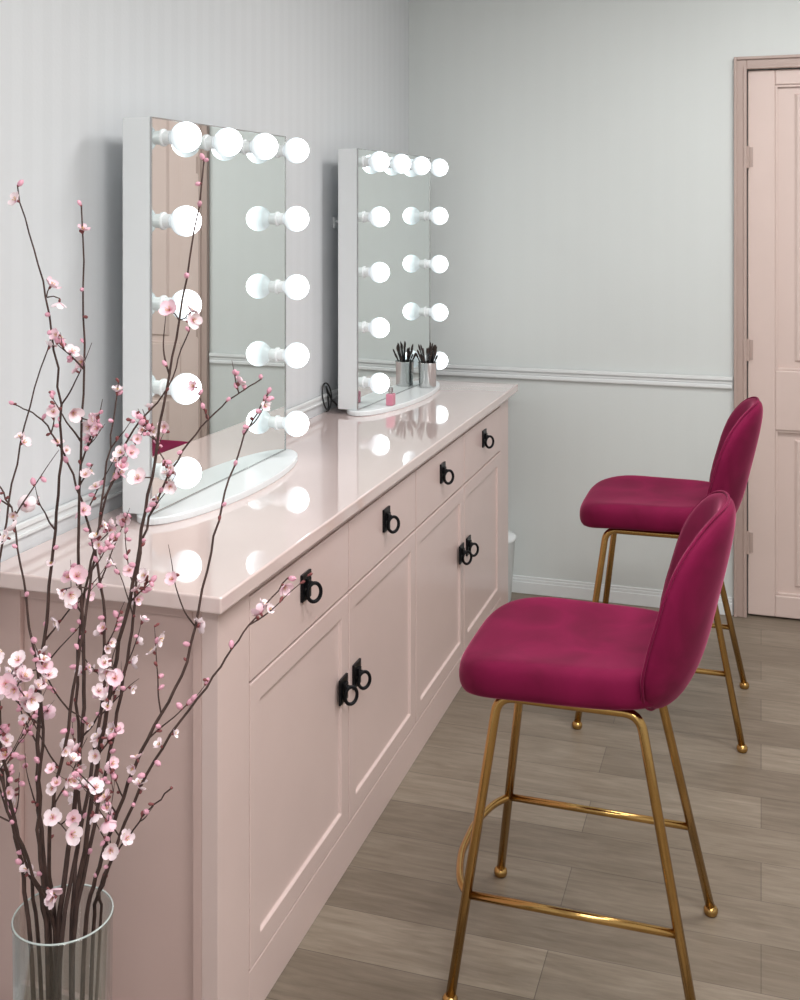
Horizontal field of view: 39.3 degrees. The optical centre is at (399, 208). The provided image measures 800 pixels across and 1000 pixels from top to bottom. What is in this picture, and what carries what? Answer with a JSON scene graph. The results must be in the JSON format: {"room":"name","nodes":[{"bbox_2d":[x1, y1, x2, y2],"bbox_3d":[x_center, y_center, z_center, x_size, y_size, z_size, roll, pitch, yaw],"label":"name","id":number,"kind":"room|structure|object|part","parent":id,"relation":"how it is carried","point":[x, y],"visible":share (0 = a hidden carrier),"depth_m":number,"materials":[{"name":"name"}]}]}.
{"room":"makeup room","nodes":[
{"label":"makeup room","id":0,"kind":"room"},
{"bbox_2d":[0,0,408,561],"bbox_3d":[-1.013,0.200,1.876,0.100,2.900,6.750,0,0,18],"label":"wall","id":1,"kind":"structure","parent":0,"point":[330,75],"depth_m":2.71,"materials":[{"name":"paint"}]},
{"bbox_2d":[0,388,337,546],"bbox_3d":[-0.960,0.678,1.859,0.011,0.034,6.550,0,0,18],"label":"trim","id":2,"kind":"structure","parent":1,"relation":"attached to","point":[31,525],"depth_m":2.53,"materials":[{"name":"paint"}]},
{"bbox_2d":[333,217,337,227],"bbox_3d":[-0.218,0.055,4.105,0.045,0.051,0.036,0,0,18],"label":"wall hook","id":3,"kind":"object","parent":1,"relation":"attached to","point":[335,219],"visible":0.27,"depth_m":4.10,"materials":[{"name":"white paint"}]},
{"bbox_2d":[265,592,799,999],"bbox_3d":[0.814,1.700,1.366,3.890,0.100,6.900,0,0,18],"label":"floor","id":4,"kind":"structure","parent":0,"point":[386,930],"depth_m":2.83,"materials":[{"name":"brown wood"}]},
{"bbox_2d":[11,884,113,999],"bbox_3d":[-0.560,1.410,1.862,0.164,0.481,0.164,0,0,18],"label":"glass vase","id":5,"kind":"object","parent":4,"relation":"on","point":[109,935],"visible":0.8,"depth_m":1.84,"materials":[{"name":"clear glass"}]},
{"bbox_2d":[0,153,312,999],"bbox_3d":[-0.477,0.763,1.852,0.608,1.714,0.366,0,0,-19],"label":"blossom branches","id":6,"kind":"object","parent":5,"relation":"in","point":[32,700],"visible":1,"depth_m":1.84,"materials":[{"name":"pink plant"}]},
{"bbox_2d":[0,380,517,999],"bbox_3d":[-0.169,1.188,3.443,0.542,0.925,2.682,0,0,18],"label":"vanity cabinet","id":7,"kind":"object","parent":4,"relation":"on","point":[292,753],"visible":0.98,"depth_m":2.39,"materials":[{"name":"paint"}]},
{"bbox_2d":[0,380,517,613],"bbox_3d":[-0.174,0.741,3.445,0.530,0.032,2.682,0,0,18],"label":"countertop","id":8,"kind":"structure","parent":7,"relation":"on","point":[345,461],"depth_m":2.62,"materials":[{"name":"pink stone"}]},
{"bbox_2d":[123,117,308,524],"bbox_3d":[-0.457,0.256,2.934,0.225,0.938,0.786,0,0,19],"label":"vanity mirror","id":9,"kind":"object","parent":8,"relation":"on","point":[238,284],"visible":0.94,"depth_m":2.82,"materials":[{"name":"white paint"}]},
{"bbox_3d":[-0.456,0.247,2.934,0.004,0.914,0.736,0,0,19],"label":"mirror pane","id":10,"kind":"part","parent":9,"relation":"part of","materials":[{"name":"silver metal"}]},
{"bbox_2d":[321,382,337,411],"bbox_3d":[-0.250,0.671,4.027,0.018,0.106,0.150,0,0,18],"label":"power cable","id":11,"kind":"object","parent":8,"relation":"on","point":[327,390],"visible":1,"depth_m":4.01,"materials":[{"name":"black plastic"}]},
{"bbox_2d":[338,148,447,415],"bbox_3d":[-0.014,0.256,4.277,0.226,0.938,0.786,0,0,22],"label":"vanity mirror","id":12,"kind":"object","parent":8,"relation":"on","point":[384,214],"visible":0.95,"depth_m":4.13,"materials":[{"name":"white paint"}]},
{"bbox_2d":[386,387,394,405],"bbox_3d":[-0.034,0.674,4.035,0.026,0.064,0.036,0,0,18],"label":"perfume bottle","id":13,"kind":"object","parent":12,"relation":"on","point":[390,397],"visible":0.98,"depth_m":4.02,"materials":[{"name":"glass"}]},
{"bbox_3d":[-0.013,0.247,4.276,0.005,0.920,0.742,0,0,22],"label":"edge trim","id":14,"kind":"part","parent":12,"relation":"part of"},
{"bbox_3d":[-0.014,0.247,4.277,0.003,0.914,0.736,0,0,22],"label":"mirror pane","id":15,"kind":"part","parent":12,"relation":"part of","materials":[{"name":"silver metal"}]},
{"bbox_2d":[416,342,437,387],"bbox_3d":[0.111,0.619,4.454,0.082,0.175,0.092,0,0,-22],"label":"cup","id":16,"kind":"object","parent":12,"relation":"on","point":[427,369],"visible":1,"depth_m":4.42,"materials":[{"name":"metal"}]},
{"bbox_3d":[-0.224,0.871,2.539,0.016,0.172,0.567,0,0,18],"label":"drawer","id":17,"kind":"part","parent":7,"relation":"part of","materials":[{"name":"paint"}]},
{"bbox_3d":[-0.224,1.252,2.539,0.016,0.578,0.567,0,0,18],"label":"door","id":18,"kind":"part","parent":7,"relation":"part of","materials":[{"name":"paint"}]},
{"bbox_3d":[0.032,1.204,3.365,0.035,0.893,2.575,0,0,18],"label":"frame","id":19,"kind":"part","parent":7,"relation":"part of","materials":[{"name":"paint"}]},
{"bbox_3d":[-0.048,1.252,3.085,0.016,0.578,0.567,0,0,18],"label":"door","id":20,"kind":"part","parent":7,"relation":"part of","materials":[{"name":"paint"}]},
{"bbox_3d":[-0.048,0.871,3.085,0.016,0.172,0.567,0,0,18],"label":"drawer","id":21,"kind":"part","parent":7,"relation":"part of","materials":[{"name":"paint"}]},
{"bbox_3d":[0.128,1.252,3.630,0.016,0.578,0.567,0,0,18],"label":"door","id":22,"kind":"part","parent":7,"relation":"part of","materials":[{"name":"paint"}]},
{"bbox_3d":[0.128,0.871,3.630,0.016,0.172,0.567,0,0,18],"label":"drawer","id":23,"kind":"part","parent":7,"relation":"part of","materials":[{"name":"paint"}]},
{"bbox_3d":[0.304,0.871,4.175,0.016,0.172,0.567,0,0,18],"label":"drawer","id":24,"kind":"part","parent":7,"relation":"part of","materials":[{"name":"paint"}]},
{"bbox_3d":[0.304,1.252,4.175,0.016,0.578,0.567,0,0,18],"label":"door","id":25,"kind":"part","parent":7,"relation":"part of","materials":[{"name":"paint"}]},
{"bbox_2d":[508,531,515,602],"bbox_3d":[0.388,1.502,4.731,0.206,0.296,0.206,0,0,18],"label":"waste bin","id":26,"kind":"object","parent":4,"relation":"on","point":[511,536],"visible":0.19,"depth_m":4.68,"materials":[{"name":"white paint"}]},
{"bbox_2d":[442,490,735,999],"bbox_3d":[0.430,1.133,2.467,0.594,1.035,0.506,0,0,18],"label":"bar stool","id":27,"kind":"object","parent":4,"relation":"on","point":[550,652],"visible":1,"depth_m":2.32,"materials":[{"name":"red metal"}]},
{"bbox_2d":[459,597,657,709],"bbox_3d":[0.387,0.984,2.481,0.472,0.108,0.456,0,0,18],"label":"seat cushion","id":28,"kind":"object","parent":27,"relation":"on","point":[550,652],"depth_m":2.37,"materials":[{"name":"fabric"}]},
{"bbox_2d":[572,396,762,752],"bbox_3d":[0.889,1.133,3.706,0.594,1.035,0.506,0,0,18],"label":"bar stool","id":29,"kind":"object","parent":4,"relation":"on","point":[650,506],"visible":0.75,"depth_m":3.56,"materials":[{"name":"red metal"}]},
{"bbox_2d":[580,475,709,532],"bbox_3d":[0.846,0.984,3.720,0.472,0.108,0.456,0,0,18],"label":"seat cushion","id":30,"kind":"object","parent":29,"relation":"on","point":[626,503],"depth_m":3.61,"materials":[{"name":"fabric"}]},
{"bbox_2d":[409,0,799,614],"bbox_3d":[1.817,0.200,4.479,3.690,2.900,0.140,0,0,18],"label":"wall","id":31,"kind":"structure","parent":0,"point":[586,190],"depth_m":4.74,"materials":[{"name":"paint"}]},
{"bbox_2d":[436,364,732,388],"bbox_3d":[0.694,0.707,4.758,1.380,0.052,0.017,0,0,18],"label":"trim","id":32,"kind":"structure","parent":31,"relation":"attached to","point":[524,373],"depth_m":4.72,"materials":[{"name":"paint"}]},
{"bbox_2d":[512,575,732,615],"bbox_3d":[0.694,1.614,4.760,1.380,0.072,0.014,0,0,18],"label":"baseboard","id":33,"kind":"structure","parent":31,"relation":"attached to","point":[627,595],"depth_m":4.73,"materials":[{"name":"paint"}]},
{"bbox_2d":[734,54,799,617],"bbox_3d":[1.808,0.517,4.394,0.955,2.265,0.026,0,0,18],"label":"door frame","id":34,"kind":"structure","parent":31,"relation":"attached to","point":[741,64],"depth_m":4.53,"materials":[{"name":"paint"}]},
{"bbox_2d":[747,69,799,618],"bbox_3d":[1.812,0.540,4.423,0.857,2.203,0.058,0,0,18],"label":"door","id":35,"kind":"structure","parent":31,"relation":"in","point":[778,391],"depth_m":4.51,"materials":[{"name":"paint"}]},
{"bbox_3d":[1.413,0.570,4.531,0.030,1.650,0.019,0,0,18],"label":"hinges","id":36,"kind":"part","parent":35,"relation":"part of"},
{"bbox_3d":[1.820,0.527,4.430,0.647,2.065,0.029,0,0,18],"label":"leaf panels","id":37,"kind":"part","parent":35,"relation":"part of","materials":[{"name":"pink wood"}]}
]}

